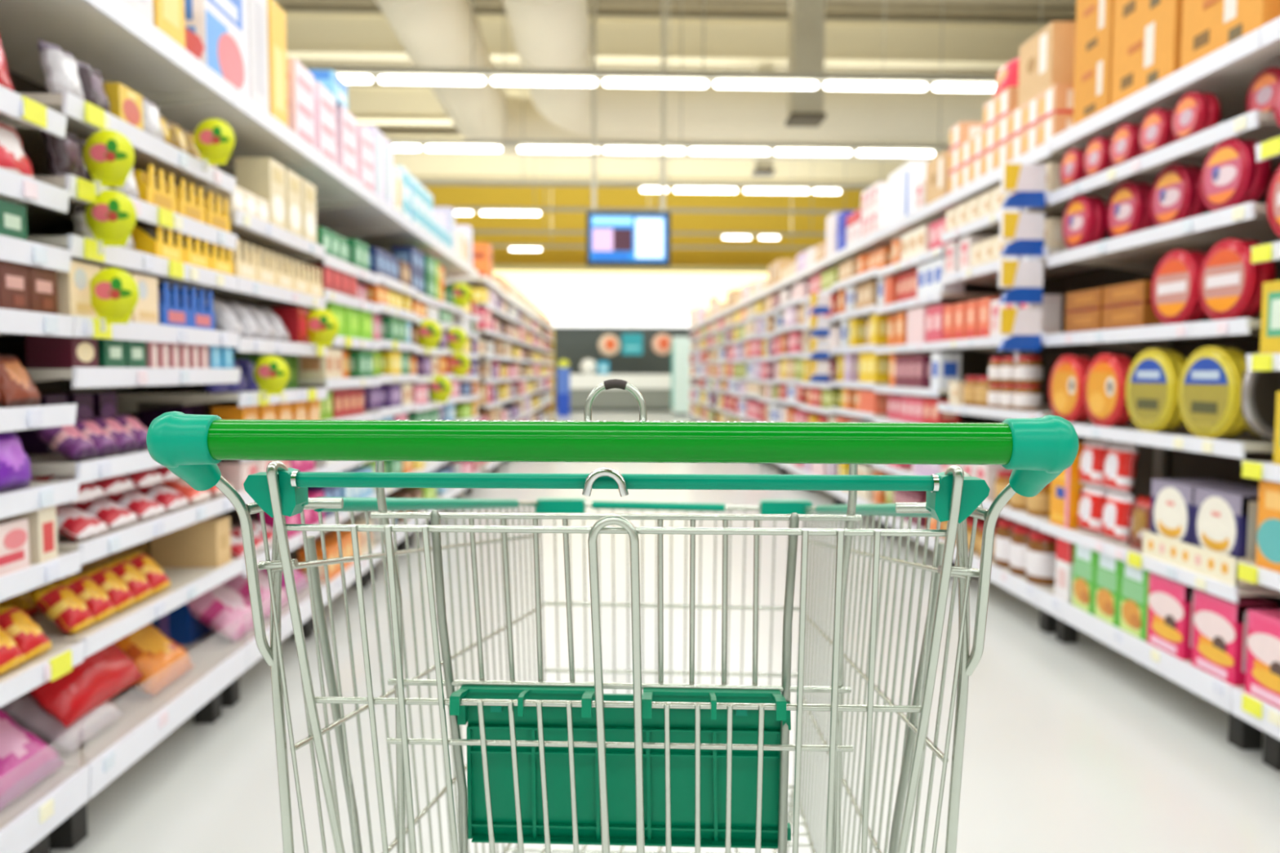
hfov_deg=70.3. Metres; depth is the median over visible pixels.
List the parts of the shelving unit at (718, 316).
price rail, price rail, price rail, price rail, price rail, price rail, price rail, shelf, panel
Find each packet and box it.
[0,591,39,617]
[0,604,53,660]
[0,626,26,674]
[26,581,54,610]
[31,475,106,503]
[32,582,95,634]
[53,573,76,582]
[56,502,110,540]
[57,573,116,622]
[65,496,139,529]
[80,565,136,612]
[91,475,136,495]
[101,558,154,602]
[102,488,167,519]
[120,551,170,593]
[122,468,164,488]
[131,482,190,511]
[152,466,178,481]
[158,477,212,504]
[205,485,223,497]
[230,526,270,551]
[230,533,257,558]
[240,520,272,544]
[808,316,830,336]
[808,339,829,359]
[808,361,829,382]
[809,293,830,314]
[993,57,1018,97]
[996,308,1042,351]
[998,260,1043,303]
[1000,164,1046,208]
[1000,212,1044,256]
[1077,484,1108,536]
[1079,437,1109,488]
[1101,490,1136,544]
[1102,440,1138,494]
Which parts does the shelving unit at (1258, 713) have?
price rail, price rail, price rail, price rail, shelf, price rail, price rail, price rail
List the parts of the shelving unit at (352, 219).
shelf, shelf, shelf, shelf, shelf, price rail, price rail, price rail, price rail, price rail, price rail, price rail, price rail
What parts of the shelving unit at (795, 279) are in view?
price rail, price rail, price rail, price rail, price rail, price rail, price rail, shelf, shelf, shelf, panel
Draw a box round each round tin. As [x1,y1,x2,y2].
[1048,354,1092,422]
[1059,148,1087,186]
[1062,195,1106,249]
[1083,136,1114,177]
[1083,353,1133,426]
[1106,181,1154,238]
[1109,123,1143,166]
[1125,348,1186,432]
[1138,108,1177,154]
[1150,164,1206,226]
[1151,249,1207,324]
[1171,91,1220,140]
[1177,346,1246,439]
[1197,238,1275,319]
[1200,137,1271,211]
[1240,351,1279,440]
[1246,66,1279,112]
[1266,165,1279,236]
[1273,79,1279,126]
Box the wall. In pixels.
[530,327,710,408]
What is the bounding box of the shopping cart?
[146,378,1079,852]
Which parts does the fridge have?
door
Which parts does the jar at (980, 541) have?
lid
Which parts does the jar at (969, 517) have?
lid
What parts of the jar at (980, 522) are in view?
lid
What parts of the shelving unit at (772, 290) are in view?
price rail, price rail, price rail, price rail, price rail, price rail, shelf, shelf, shelf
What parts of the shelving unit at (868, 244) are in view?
price rail, price rail, price rail, price rail, price rail, price rail, price rail, shelf, shelf, shelf, shelf, shelf, shelf, shelf, panel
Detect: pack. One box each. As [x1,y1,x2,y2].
[121,0,153,24]
[152,0,185,48]
[184,0,249,97]
[247,0,269,112]
[266,0,288,126]
[286,57,314,101]
[287,84,315,127]
[288,111,315,147]
[306,69,347,110]
[313,81,335,120]
[314,106,336,144]
[315,131,336,163]
[335,104,356,140]
[336,128,356,161]
[336,151,356,178]
[355,124,373,155]
[356,145,373,176]
[356,166,374,192]
[363,125,384,199]
[383,136,393,207]
[393,165,401,213]
[394,165,410,198]
[401,191,410,220]
[410,176,420,206]
[410,200,420,227]
[420,183,426,212]
[420,207,426,232]
[426,190,433,217]
[426,213,433,237]
[433,206,455,254]
[433,218,439,241]
[439,224,445,246]
[445,230,451,251]
[455,225,472,267]
[455,230,464,261]
[464,234,468,264]
[888,160,928,224]
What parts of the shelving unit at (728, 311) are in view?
price rail, price rail, price rail, price rail, price rail, price rail, price rail, shelf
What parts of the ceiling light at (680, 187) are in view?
hanger rod, hanger rod, hanger rod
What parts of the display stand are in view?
panel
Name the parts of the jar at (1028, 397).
lid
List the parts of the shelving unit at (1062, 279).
price rail, price rail, price rail, price rail, price rail, price rail, shelf, price rail, shelf, shelf, shelf, shelf, shelf, shelf, panel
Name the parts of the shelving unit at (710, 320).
price rail, price rail, price rail, price rail, shelf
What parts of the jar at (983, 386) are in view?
lid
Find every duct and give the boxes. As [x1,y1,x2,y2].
[375,0,949,160]
[502,0,993,141]
[751,65,774,177]
[785,0,826,127]
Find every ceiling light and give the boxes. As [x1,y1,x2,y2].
[302,0,1042,91]
[364,123,812,250]
[386,0,949,156]
[417,0,884,193]
[433,63,857,215]
[472,156,826,239]
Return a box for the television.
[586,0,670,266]
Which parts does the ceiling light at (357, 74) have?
hanger rod, hanger rod, hanger rod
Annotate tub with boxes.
[580,359,597,373]
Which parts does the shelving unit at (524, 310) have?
shelf, shelf, price rail, price rail, price rail, price rail, price rail, price rail, price rail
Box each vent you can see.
[751,168,774,177]
[785,112,826,127]
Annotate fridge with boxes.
[671,336,707,416]
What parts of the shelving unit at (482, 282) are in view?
shelf, shelf, shelf, shelf, shelf, shelf, shelf, price rail, price rail, price rail, price rail, price rail, price rail, price rail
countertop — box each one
[569,373,671,388]
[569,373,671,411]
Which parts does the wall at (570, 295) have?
cornice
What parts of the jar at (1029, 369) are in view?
lid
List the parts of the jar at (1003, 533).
lid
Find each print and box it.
[0,528,26,566]
[4,213,21,231]
[5,275,24,306]
[35,279,53,309]
[42,520,54,553]
[74,268,96,313]
[75,404,93,418]
[76,342,94,362]
[101,404,116,417]
[109,346,121,358]
[122,89,140,124]
[131,347,142,359]
[137,280,156,319]
[152,343,160,367]
[153,191,172,209]
[161,245,179,259]
[162,0,180,30]
[164,344,171,367]
[168,310,185,323]
[174,345,182,368]
[184,345,191,368]
[185,204,200,220]
[191,253,206,266]
[194,346,200,368]
[195,314,210,326]
[196,410,204,414]
[203,346,209,368]
[205,0,244,89]
[212,215,226,230]
[214,348,217,365]
[216,261,230,272]
[220,533,226,549]
[226,348,230,365]
[232,191,244,208]
[240,264,253,277]
[243,465,257,482]
[244,413,257,419]
[245,197,257,213]
[253,0,265,97]
[258,203,268,218]
[261,270,273,282]
[262,412,275,419]
[272,166,284,222]
[274,44,284,113]
[280,275,290,287]
[280,409,292,419]
[282,460,289,466]
[288,368,296,380]
[288,514,296,524]
[289,177,301,230]
[294,460,302,465]
[295,408,306,419]
[297,64,311,94]
[297,91,312,120]
[297,280,306,291]
[298,118,313,146]
[299,315,306,337]
[303,509,310,519]
[305,186,315,236]
[309,406,319,419]
[311,284,320,295]
[321,88,333,115]
[322,113,334,139]
[322,137,334,162]
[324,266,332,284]
[333,269,341,288]
[334,72,346,104]
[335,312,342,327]
[342,272,348,290]
[344,110,355,134]
[344,133,355,156]
[345,155,355,177]
[350,275,356,293]
[351,315,357,329]
[363,129,372,151]
[364,151,373,171]
[364,171,373,191]
[364,319,370,332]
[376,134,383,199]
[386,144,392,206]
[396,177,400,207]
[403,173,410,195]
[403,200,410,220]
[413,183,420,203]
[413,208,420,227]
[420,190,426,208]
[421,214,426,232]
[426,196,433,215]
[427,219,433,236]
[440,231,445,246]
[446,235,451,251]
[451,212,455,254]
[462,238,464,257]
[466,241,468,260]
[470,230,472,267]
[837,233,842,251]
[854,208,859,237]
[861,219,865,235]
[862,195,865,211]
[866,191,871,208]
[866,216,871,233]
[872,186,876,204]
[872,213,876,230]
[890,169,909,216]
[915,186,921,207]
[941,464,947,472]
[943,313,951,339]
[946,213,953,229]
[946,248,952,269]
[949,124,959,151]
[949,172,956,191]
[950,386,956,399]
[954,311,962,338]
[957,207,964,224]
[959,165,968,185]
[960,242,968,265]
[964,465,970,474]
[966,309,973,337]
[968,202,976,219]
[970,159,979,179]
[972,247,979,263]
[977,468,983,479]
[978,306,986,336]
[980,196,988,214]
[982,152,991,173]
[983,243,991,260]
[991,306,999,329]
[993,191,1001,209]
[995,91,1008,121]
[995,144,1005,166]
[995,240,1004,257]
[1004,303,1013,308]
[1008,136,1019,159]
[1019,303,1026,308]
[1022,127,1035,151]
[1038,88,1054,122]
[1039,118,1051,143]
[1044,224,1046,242]
[1045,168,1048,187]
[1051,486,1069,528]
[1055,537,1070,589]
[1056,467,1069,486]
[1065,316,1097,333]
[1066,294,1098,313]
[1103,287,1142,308]
[1148,539,1227,574]
[1148,578,1183,654]
[1153,486,1187,541]
[1193,595,1235,679]
[1196,496,1236,555]
[1266,291,1279,337]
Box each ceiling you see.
[274,0,1076,134]
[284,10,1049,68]
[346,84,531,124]
[422,185,866,266]
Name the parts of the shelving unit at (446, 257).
shelf, shelf, shelf, price rail, price rail, price rail, price rail, price rail, price rail, price rail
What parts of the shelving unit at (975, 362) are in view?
price rail, price rail, price rail, shelf, price rail, price rail, price rail, price rail, price rail, shelf, shelf, shelf, shelf, shelf, shelf, panel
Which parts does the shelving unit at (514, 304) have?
panel, shelf, shelf, shelf, price rail, price rail, price rail, price rail, price rail, price rail, price rail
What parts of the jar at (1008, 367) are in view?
lid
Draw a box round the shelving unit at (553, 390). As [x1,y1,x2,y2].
[531,329,555,421]
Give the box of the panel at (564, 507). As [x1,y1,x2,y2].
[538,501,805,789]
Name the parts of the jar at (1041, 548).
lid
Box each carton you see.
[131,224,184,262]
[133,164,177,213]
[157,281,190,327]
[167,178,205,223]
[168,287,215,329]
[174,235,210,269]
[195,191,230,232]
[201,239,257,280]
[201,243,233,275]
[248,246,276,285]
[255,250,293,290]
[274,257,309,294]
[291,263,323,297]
[315,460,335,466]
[320,399,324,419]
[324,391,333,419]
[346,350,376,375]
[355,461,375,472]
[357,511,380,540]
[376,351,382,375]
[387,511,391,524]
[422,488,429,497]
[424,461,428,466]
[426,306,431,319]
[429,488,432,497]
[431,306,435,320]
[432,488,436,498]
[435,259,439,281]
[435,280,439,300]
[435,308,439,321]
[443,463,461,472]
[453,315,464,328]
[454,404,466,418]
[454,404,469,418]
[455,405,465,419]
[463,317,466,329]
[466,318,468,330]
[468,319,471,330]
[469,404,471,417]
[485,341,491,354]
[506,306,512,316]
[697,389,705,400]
[697,406,705,417]
[698,364,705,375]
[702,338,706,348]
[708,391,716,404]
[715,393,717,406]
[720,347,726,359]
[720,395,722,408]
[724,363,726,376]
[727,291,729,308]
[729,288,741,307]
[730,380,739,391]
[733,328,734,341]
[733,382,738,393]
[734,328,737,340]
[738,398,748,415]
[740,399,742,415]
[742,399,752,416]
[746,361,748,377]
[748,361,750,377]
[750,361,753,377]
[756,302,759,313]
[758,301,764,313]
[762,339,767,357]
[763,317,766,333]
[766,338,773,356]
[768,262,773,287]
[769,404,781,421]
[772,405,774,422]
[773,258,795,284]
[773,405,787,422]
[775,313,783,331]
[780,359,782,378]
[782,359,794,378]
[786,384,799,399]
[789,385,792,399]
[791,385,796,400]
[803,360,817,382]
[805,303,809,324]
[809,416,817,422]
[836,355,844,381]
[839,463,848,475]
[840,320,849,347]
[840,388,860,408]
[845,285,856,311]
[848,319,866,346]
[858,353,864,382]
[863,352,870,382]
[869,352,893,382]
[870,314,893,344]
[877,276,886,305]
[916,263,925,297]
[924,260,933,295]
[925,150,949,204]
[930,352,961,389]
[933,257,964,293]
[1017,21,1075,106]
[1064,310,1102,333]
[1065,287,1103,314]
[1072,45,1112,125]
[1074,0,1114,68]
[1102,280,1151,310]
[1102,305,1204,329]
[1111,0,1182,105]
[1112,0,1173,40]
[1180,0,1279,68]
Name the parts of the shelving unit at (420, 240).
shelf, shelf, shelf, shelf, shelf, price rail, price rail, price rail, price rail, price rail, price rail, price rail, price rail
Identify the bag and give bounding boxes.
[0,40,13,91]
[0,121,35,179]
[0,354,40,408]
[0,431,31,492]
[0,693,124,751]
[0,709,65,810]
[26,642,144,728]
[35,425,100,461]
[36,39,84,99]
[40,128,86,179]
[72,207,95,239]
[73,417,121,457]
[75,60,110,113]
[76,136,115,190]
[86,415,140,453]
[108,413,147,450]
[114,622,195,695]
[115,166,138,199]
[122,233,134,249]
[142,96,164,141]
[151,603,212,644]
[159,113,173,146]
[164,117,188,153]
[181,127,201,160]
[186,582,253,641]
[201,382,229,393]
[205,297,244,337]
[223,568,288,618]
[224,301,262,338]
[227,360,247,392]
[233,358,260,391]
[243,304,276,340]
[257,306,289,341]
[260,568,308,594]
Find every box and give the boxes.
[0,198,27,240]
[0,260,30,311]
[0,395,66,454]
[0,518,30,576]
[4,505,57,563]
[25,334,98,368]
[28,265,57,314]
[39,393,93,418]
[52,392,116,417]
[56,260,99,317]
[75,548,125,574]
[97,338,125,367]
[99,266,132,321]
[104,82,143,130]
[124,340,146,367]
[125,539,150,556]
[130,273,159,324]
[137,402,195,429]
[146,341,160,367]
[150,516,231,567]
[160,342,171,368]
[171,342,182,368]
[181,343,191,368]
[191,344,200,368]
[195,403,206,414]
[200,185,244,212]
[200,345,209,368]
[208,345,221,368]
[211,405,258,419]
[216,460,257,493]
[221,346,233,368]
[232,404,275,419]
[233,355,265,391]
[235,157,286,230]
[244,189,257,217]
[257,195,269,222]
[257,460,275,472]
[258,511,298,538]
[271,306,309,343]
[275,402,292,419]
[275,460,290,468]
[279,356,297,389]
[284,168,302,236]
[289,460,303,471]
[292,400,306,419]
[295,348,333,378]
[298,496,311,532]
[298,544,336,582]
[301,178,316,243]
[302,265,333,290]
[303,460,315,471]
[306,301,345,336]
[306,399,319,419]
[307,487,333,518]
[307,491,324,524]
[315,538,344,575]
[316,226,331,255]
[318,533,352,569]
[326,531,359,563]
[327,390,342,417]
[328,389,357,415]
[330,231,339,258]
[332,487,341,514]
[333,268,342,293]
[333,349,342,377]
[337,388,364,413]
[339,235,347,262]
[341,271,349,295]
[341,487,352,497]
[342,351,349,377]
[342,390,350,416]
[342,469,367,497]
[342,520,373,551]
[344,305,359,337]
[346,238,362,268]
[346,386,377,409]
[348,466,373,497]
[349,275,357,297]
[349,351,366,377]
[352,471,359,497]
[355,524,366,555]
[356,283,359,298]
[359,309,373,340]
[360,284,366,300]
[361,241,368,271]
[363,284,382,302]
[365,351,373,377]
[368,247,382,274]
[372,314,375,339]
[375,315,382,339]
[376,385,382,408]
[380,384,396,407]
[381,316,396,341]
[382,250,388,276]
[382,287,388,304]
[382,351,395,374]
[383,461,397,472]
[385,496,407,523]
[386,415,394,420]
[386,493,411,519]
[387,253,393,279]
[388,290,393,306]
[388,383,412,404]
[391,245,416,271]
[393,256,399,281]
[393,292,398,307]
[393,414,402,420]
[395,318,401,342]
[395,351,400,373]
[395,384,401,405]
[395,490,419,512]
[397,461,402,472]
[398,259,405,284]
[398,293,403,309]
[398,413,407,420]
[400,352,404,373]
[400,488,422,511]
[401,319,406,342]
[401,384,408,404]
[402,461,408,472]
[403,296,411,311]
[404,353,409,373]
[405,262,410,286]
[406,320,411,342]
[406,412,419,420]
[408,461,413,472]
[409,355,413,373]
[410,269,416,288]
[410,411,423,420]
[411,301,418,315]
[411,324,417,343]
[412,355,417,373]
[412,384,428,403]
[412,385,420,404]
[413,410,427,419]
[413,461,420,470]
[416,248,420,273]
[416,271,420,292]
[416,356,427,375]
[417,302,422,316]
[417,325,420,346]
[420,251,424,275]
[420,273,424,293]
[420,385,424,404]
[420,461,424,469]
[422,303,426,317]
[422,355,443,373]
[424,254,431,277]
[424,275,431,297]
[426,409,431,419]
[427,356,431,375]
[427,384,431,402]
[430,471,447,491]
[431,257,435,279]
[431,278,435,298]
[431,357,435,375]
[431,408,435,420]
[432,468,447,471]
[435,357,439,375]
[435,408,439,419]
[435,488,444,493]
[436,466,449,472]
[437,308,444,321]
[437,329,444,348]
[439,264,441,284]
[439,284,441,301]
[440,407,443,419]
[440,465,452,472]
[441,266,444,286]
[441,284,444,301]
[442,404,451,420]
[443,356,446,373]
[444,286,453,304]
[444,310,447,322]
[444,330,447,347]
[446,356,452,373]
[447,311,450,323]
[449,312,453,324]
[449,380,459,395]
[449,403,454,420]
[451,381,454,396]
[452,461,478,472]
[453,381,457,396]
[453,462,470,472]
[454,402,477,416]
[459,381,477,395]
[459,382,464,395]
[459,382,466,395]
[461,463,467,472]
[461,464,465,472]
[464,342,466,352]
[466,339,468,352]
[466,382,469,395]
[468,301,471,313]
[468,339,471,352]
[469,339,482,354]
[469,382,471,395]
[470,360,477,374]
[471,288,486,302]
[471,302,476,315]
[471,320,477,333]
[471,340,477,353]
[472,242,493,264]
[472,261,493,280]
[472,384,487,404]
[476,308,486,328]
[476,360,491,378]
[477,364,482,379]
[480,383,493,402]
[480,410,493,420]
[482,340,484,354]
[482,364,484,378]
[482,409,494,420]
[484,340,485,354]
[484,408,496,420]
[486,288,489,303]
[486,289,488,302]
[486,309,488,328]
[487,384,491,403]
[488,310,489,328]
[488,338,502,355]
[488,404,502,420]
[489,291,493,306]
[489,311,491,329]
[491,319,495,331]
[491,360,498,377]
[491,364,494,378]
[492,383,497,387]
[492,387,496,401]
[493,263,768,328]
[493,275,502,288]
[493,292,495,306]
[493,342,497,355]
[495,365,497,377]
[496,297,499,309]
[496,387,497,400]
[497,342,498,355]
[497,382,510,397]
[497,386,504,399]
[497,386,508,398]
[498,365,500,377]
[501,324,506,334]
[501,365,506,377]
[502,277,504,291]
[502,342,509,356]
[502,344,506,356]
[502,408,512,420]
[502,411,504,420]
[504,280,506,293]
[506,282,509,294]
[506,365,509,377]
[508,363,519,377]
[509,283,513,297]
[509,405,519,417]
[510,326,512,337]
[510,343,511,357]
[511,347,516,357]
[511,366,513,377]
[511,380,521,394]
[512,284,515,299]
[512,326,521,340]
[512,398,522,415]
[515,287,517,301]
[517,288,519,302]
[519,291,522,305]
[520,416,529,420]
[522,293,524,306]
[524,294,525,307]
[524,328,525,342]
[524,351,529,359]
[524,380,525,393]
[524,396,527,411]
[527,298,529,310]
[527,317,529,326]
[527,332,532,344]
[527,334,529,343]
[527,382,529,392]
[528,364,536,375]
[530,379,538,390]
[531,321,534,328]
[533,304,536,315]
[535,398,537,406]
[540,354,543,361]
[543,377,550,386]
[544,389,550,393]
[546,355,550,362]
[597,360,608,373]
[691,354,693,363]
[693,342,697,350]
[693,378,696,385]
[698,306,706,315]
[698,315,702,324]
[702,379,705,387]
[704,408,711,420]
[705,351,708,361]
[708,364,716,375]
[710,296,718,307]
[710,335,712,345]
[711,349,715,360]
[711,393,715,404]
[711,411,719,421]
[712,364,715,375]
[714,413,718,421]
[715,302,719,315]
[715,333,718,345]
[716,364,719,377]
[716,380,721,390]
[717,348,719,361]
[718,302,722,313]
[720,319,724,328]
[720,332,724,342]
[720,364,723,376]
[721,302,726,311]
[722,395,728,408]
[724,302,727,310]
[724,395,728,408]
[725,415,733,422]
[728,362,729,376]
[729,395,731,409]
[731,314,734,324]
[731,327,737,340]
[731,345,733,359]
[731,362,741,376]
[733,364,734,377]
[733,395,742,411]
[734,345,736,359]
[735,364,737,377]
[737,294,741,303]
[737,327,738,340]
[737,344,742,359]
[737,363,739,377]
[737,399,738,413]
[739,363,741,377]
[739,382,746,393]
[741,285,743,301]
[741,325,742,339]
[742,344,744,357]
[742,363,743,377]
[743,284,750,300]
[743,308,746,318]
[743,363,746,377]
[745,322,746,336]
[745,341,746,357]
[746,321,748,336]
[746,341,749,356]
[746,400,755,416]
[747,400,749,417]
[748,321,750,335]
[749,341,751,356]
[749,382,751,393]
[749,400,759,417]
[750,282,751,297]
[750,320,755,335]
[751,280,755,296]
[751,304,755,315]
[751,340,752,356]
[751,382,753,394]
[751,401,753,417]
[752,340,754,356]
[753,360,755,377]
[753,382,755,394]
[753,401,764,418]
[754,339,755,355]
[755,280,758,293]
[755,319,756,333]
[755,339,757,355]
[755,360,757,377]
[755,382,757,395]
[755,402,756,418]
[756,319,758,333]
[756,382,768,395]
[756,402,768,419]
[757,338,764,355]
[757,360,768,377]
[758,279,768,292]
[758,318,763,333]
[760,362,763,379]
[761,404,766,422]
[762,362,764,379]
[762,384,765,398]
[763,280,768,289]
[763,404,766,421]
[764,297,767,311]
[764,361,774,379]
[765,384,778,398]
[765,404,777,422]
[766,315,774,333]
[766,363,768,379]
[767,296,769,311]
[768,295,771,310]
[768,339,770,356]
[768,362,770,379]
[770,338,773,356]
[770,362,774,380]
[771,294,773,309]
[772,385,774,399]
[773,293,775,308]
[773,337,775,355]
[773,385,779,399]
[774,361,780,380]
[775,292,780,307]
[775,337,781,355]
[779,384,782,398]
[780,290,782,304]
[780,333,789,353]
[780,407,795,422]
[781,269,783,280]
[781,384,786,399]
[782,289,791,303]
[782,408,786,422]
[783,267,788,279]
[783,309,785,327]
[785,308,787,326]
[785,360,787,378]
[786,334,788,352]
[786,408,801,422]
[787,307,790,325]
[787,360,791,378]
[788,265,791,276]
[788,332,791,352]
[790,306,797,325]
[790,360,794,378]
[791,263,795,275]
[791,287,794,299]
[791,332,794,352]
[793,284,796,299]
[794,331,802,351]
[794,358,796,378]
[794,409,796,422]
[795,253,799,272]
[796,283,799,297]
[796,358,799,379]
[796,385,799,401]
[796,409,806,422]
[796,463,802,467]
[797,305,799,323]
[799,252,805,271]
[799,358,815,379]
[799,385,814,402]
[799,410,810,422]
[800,281,809,297]
[800,304,803,323]
[801,411,817,422]
[802,329,814,351]
[802,463,805,470]
[803,302,809,323]
[805,248,809,267]
[805,463,811,471]
[807,388,809,405]
[807,413,823,422]
[808,246,815,266]
[808,305,812,316]
[809,277,813,293]
[809,388,825,405]
[810,463,814,475]
[813,275,816,293]
[813,389,816,406]
[814,463,818,475]
[815,244,819,262]
[815,336,826,352]
[816,274,821,293]
[816,389,821,407]
[817,415,833,422]
[818,241,826,261]
[818,463,828,475]
[820,272,824,291]
[821,389,835,408]
[821,416,828,422]
[824,271,827,289]
[824,390,828,408]
[825,236,830,257]
[826,215,831,238]
[826,327,830,347]
[827,269,831,288]
[827,416,835,422]
[828,360,837,382]
[828,390,840,408]
[828,463,839,475]
[829,294,838,317]
[829,326,834,351]
[830,212,840,235]
[830,233,837,254]
[831,267,839,287]
[833,325,840,348]
[835,416,853,422]
[836,210,855,251]
[838,263,843,281]
[838,289,845,313]
[840,417,862,422]
[843,261,848,279]
[844,354,859,382]
[844,389,864,409]
[846,214,850,246]
[847,259,857,278]
[850,211,855,244]
[854,208,861,242]
[854,390,859,411]
[856,284,861,308]
[857,254,866,274]
[857,464,872,496]
[859,390,874,412]
[860,214,866,239]
[861,189,866,217]
[861,282,866,307]
[862,465,882,498]
[864,391,869,413]
[865,318,870,345]
[866,185,872,213]
[866,211,871,235]
[866,252,872,271]
[866,280,877,306]
[869,391,895,413]
[871,181,888,210]
[871,207,888,233]
[872,249,878,268]
[873,471,893,503]
[878,246,891,268]
[884,275,897,305]
[885,490,892,503]
[887,314,896,346]
[887,395,911,418]
[888,354,915,386]
[891,238,901,264]
[892,464,911,468]
[893,395,899,420]
[893,490,899,517]
[894,355,902,386]
[895,311,906,345]
[896,273,903,302]
[899,395,921,420]
[899,490,906,520]
[900,232,908,261]
[901,355,908,386]
[901,396,925,422]
[902,271,910,300]
[906,308,915,343]
[906,491,926,524]
[907,355,915,387]
[907,397,935,422]
[908,229,916,257]
[909,268,916,298]
[912,492,927,528]
[913,464,921,475]
[914,306,925,343]
[915,179,925,210]
[915,268,917,297]
[915,355,931,388]
[915,397,931,422]
[916,225,929,254]
[921,464,929,475]
[922,398,944,422]
[925,306,933,342]
[928,221,937,250]
[929,464,940,475]
[929,517,942,529]
[930,399,959,422]
[933,304,950,342]
[937,217,959,247]
[940,464,951,472]
[942,304,955,340]
[944,240,959,275]
[945,207,956,231]
[948,145,959,174]
[948,168,959,193]
[948,381,965,404]
[949,121,982,151]
[951,464,963,468]
[954,302,966,339]
[955,201,967,227]
[959,137,970,168]
[959,162,970,187]
[959,235,995,270]
[962,464,975,476]
[965,299,978,338]
[967,196,979,222]
[969,130,982,161]
[969,155,982,182]
[970,241,982,266]
[975,464,1013,500]
[977,297,1001,337]
[978,190,991,217]
[981,147,995,176]
[982,96,995,129]
[982,122,995,155]
[982,237,994,263]
[990,299,1003,336]
[991,186,1005,213]
[993,235,1006,260]
[994,113,1008,147]
[994,140,1008,168]
[995,86,1017,121]
[1003,303,1015,308]
[1004,192,1016,199]
[1007,132,1022,162]
[1008,103,1023,139]
[1019,293,1062,332]
[1022,93,1039,131]
[1022,123,1038,155]
[1037,113,1073,146]
[1038,83,1074,122]
[1044,217,1066,247]
[1045,162,1063,191]
[1049,482,1083,528]
[1050,442,1085,487]
[1054,537,1074,602]
[1071,543,1097,615]
[1094,551,1122,628]
[1120,561,1151,641]
[1146,572,1197,660]
[1150,479,1255,544]
[1191,589,1278,685]
[1192,487,1258,558]
[1244,608,1279,709]
[1255,480,1279,573]
[1259,280,1279,353]
[1273,391,1279,464]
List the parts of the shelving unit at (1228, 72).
price rail, price rail, shelf, price rail, price rail, price rail, price rail, price rail, shelf, shelf, shelf, shelf, shelf, shelf, panel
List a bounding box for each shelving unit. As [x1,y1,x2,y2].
[0,0,247,849]
[0,84,89,852]
[96,86,331,706]
[206,155,382,629]
[288,196,419,581]
[335,225,445,548]
[385,245,464,498]
[404,260,480,498]
[442,275,502,472]
[468,288,513,471]
[477,297,522,420]
[484,305,529,417]
[496,311,536,413]
[505,315,542,410]
[519,320,546,420]
[522,324,550,421]
[525,326,554,421]
[688,327,715,421]
[693,324,723,421]
[697,320,730,421]
[704,316,719,421]
[711,312,751,422]
[720,306,764,413]
[730,300,780,419]
[742,293,798,422]
[757,283,822,474]
[775,271,848,474]
[798,254,874,504]
[829,231,946,528]
[872,197,1021,549]
[933,141,1159,632]
[1035,27,1279,750]
[1231,16,1279,771]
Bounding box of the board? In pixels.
[622,319,642,355]
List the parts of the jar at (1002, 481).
lid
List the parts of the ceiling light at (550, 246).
hanger rod, hanger rod, hanger rod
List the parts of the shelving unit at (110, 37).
shelf, panel, shelf, shelf, shelf, shelf, shelf, shelf, price rail, shelf, shelf, shelf, price rail, price rail, price rail, price rail, price rail, price rail, price rail, price rail, price rail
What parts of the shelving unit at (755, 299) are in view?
price rail, price rail, price rail, price rail, price rail, price rail, price rail, shelf, panel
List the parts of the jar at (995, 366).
lid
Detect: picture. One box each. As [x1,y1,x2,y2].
[89,139,128,161]
[91,199,129,221]
[94,277,132,299]
[199,126,229,144]
[257,362,284,377]
[308,315,334,330]
[418,324,438,336]
[430,380,448,391]
[448,331,463,342]
[452,356,466,366]
[453,286,468,296]
[604,337,615,350]
[658,337,669,349]
[1051,363,1078,414]
[1061,153,1076,183]
[1064,201,1085,244]
[1084,142,1102,173]
[1086,362,1117,418]
[1109,188,1134,234]
[1111,128,1129,162]
[1129,359,1168,422]
[1141,114,1161,150]
[1153,172,1183,222]
[1155,258,1190,316]
[1173,97,1197,136]
[1182,357,1229,427]
[1202,248,1244,311]
[1204,146,1241,204]
[1272,177,1279,223]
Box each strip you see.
[817,314,834,387]
[1013,208,1022,362]
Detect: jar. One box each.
[942,520,947,539]
[955,515,973,545]
[963,376,978,406]
[967,520,984,553]
[976,376,990,407]
[977,525,998,559]
[987,382,1004,408]
[988,357,1004,382]
[994,470,1012,505]
[994,516,1017,568]
[1000,382,1017,409]
[1001,356,1017,383]
[1009,493,1026,511]
[1009,522,1035,576]
[1014,383,1042,411]
[1015,355,1043,383]
[1026,482,1050,516]
[1026,528,1056,586]
[1129,495,1151,549]
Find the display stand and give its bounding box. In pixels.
[557,359,569,416]
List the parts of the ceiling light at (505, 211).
hanger rod, hanger rod, hanger rod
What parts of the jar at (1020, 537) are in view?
lid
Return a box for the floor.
[49,408,1279,852]
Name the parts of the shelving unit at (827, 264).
price rail, price rail, price rail, price rail, price rail, price rail, price rail, shelf, shelf, shelf, shelf, panel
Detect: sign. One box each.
[82,129,134,194]
[84,189,136,253]
[89,267,138,331]
[193,118,235,170]
[253,355,289,399]
[306,308,338,351]
[417,319,442,351]
[426,375,452,404]
[447,327,466,354]
[449,351,470,378]
[451,282,471,308]
[598,317,620,355]
[652,333,671,355]
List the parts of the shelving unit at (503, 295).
shelf, shelf, shelf, price rail, price rail, price rail, price rail, price rail, price rail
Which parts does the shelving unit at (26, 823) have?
shelf, shelf, shelf, price rail, price rail, price rail, price rail, shelf, price rail, price rail, shelf, price rail, price rail, price rail, shelf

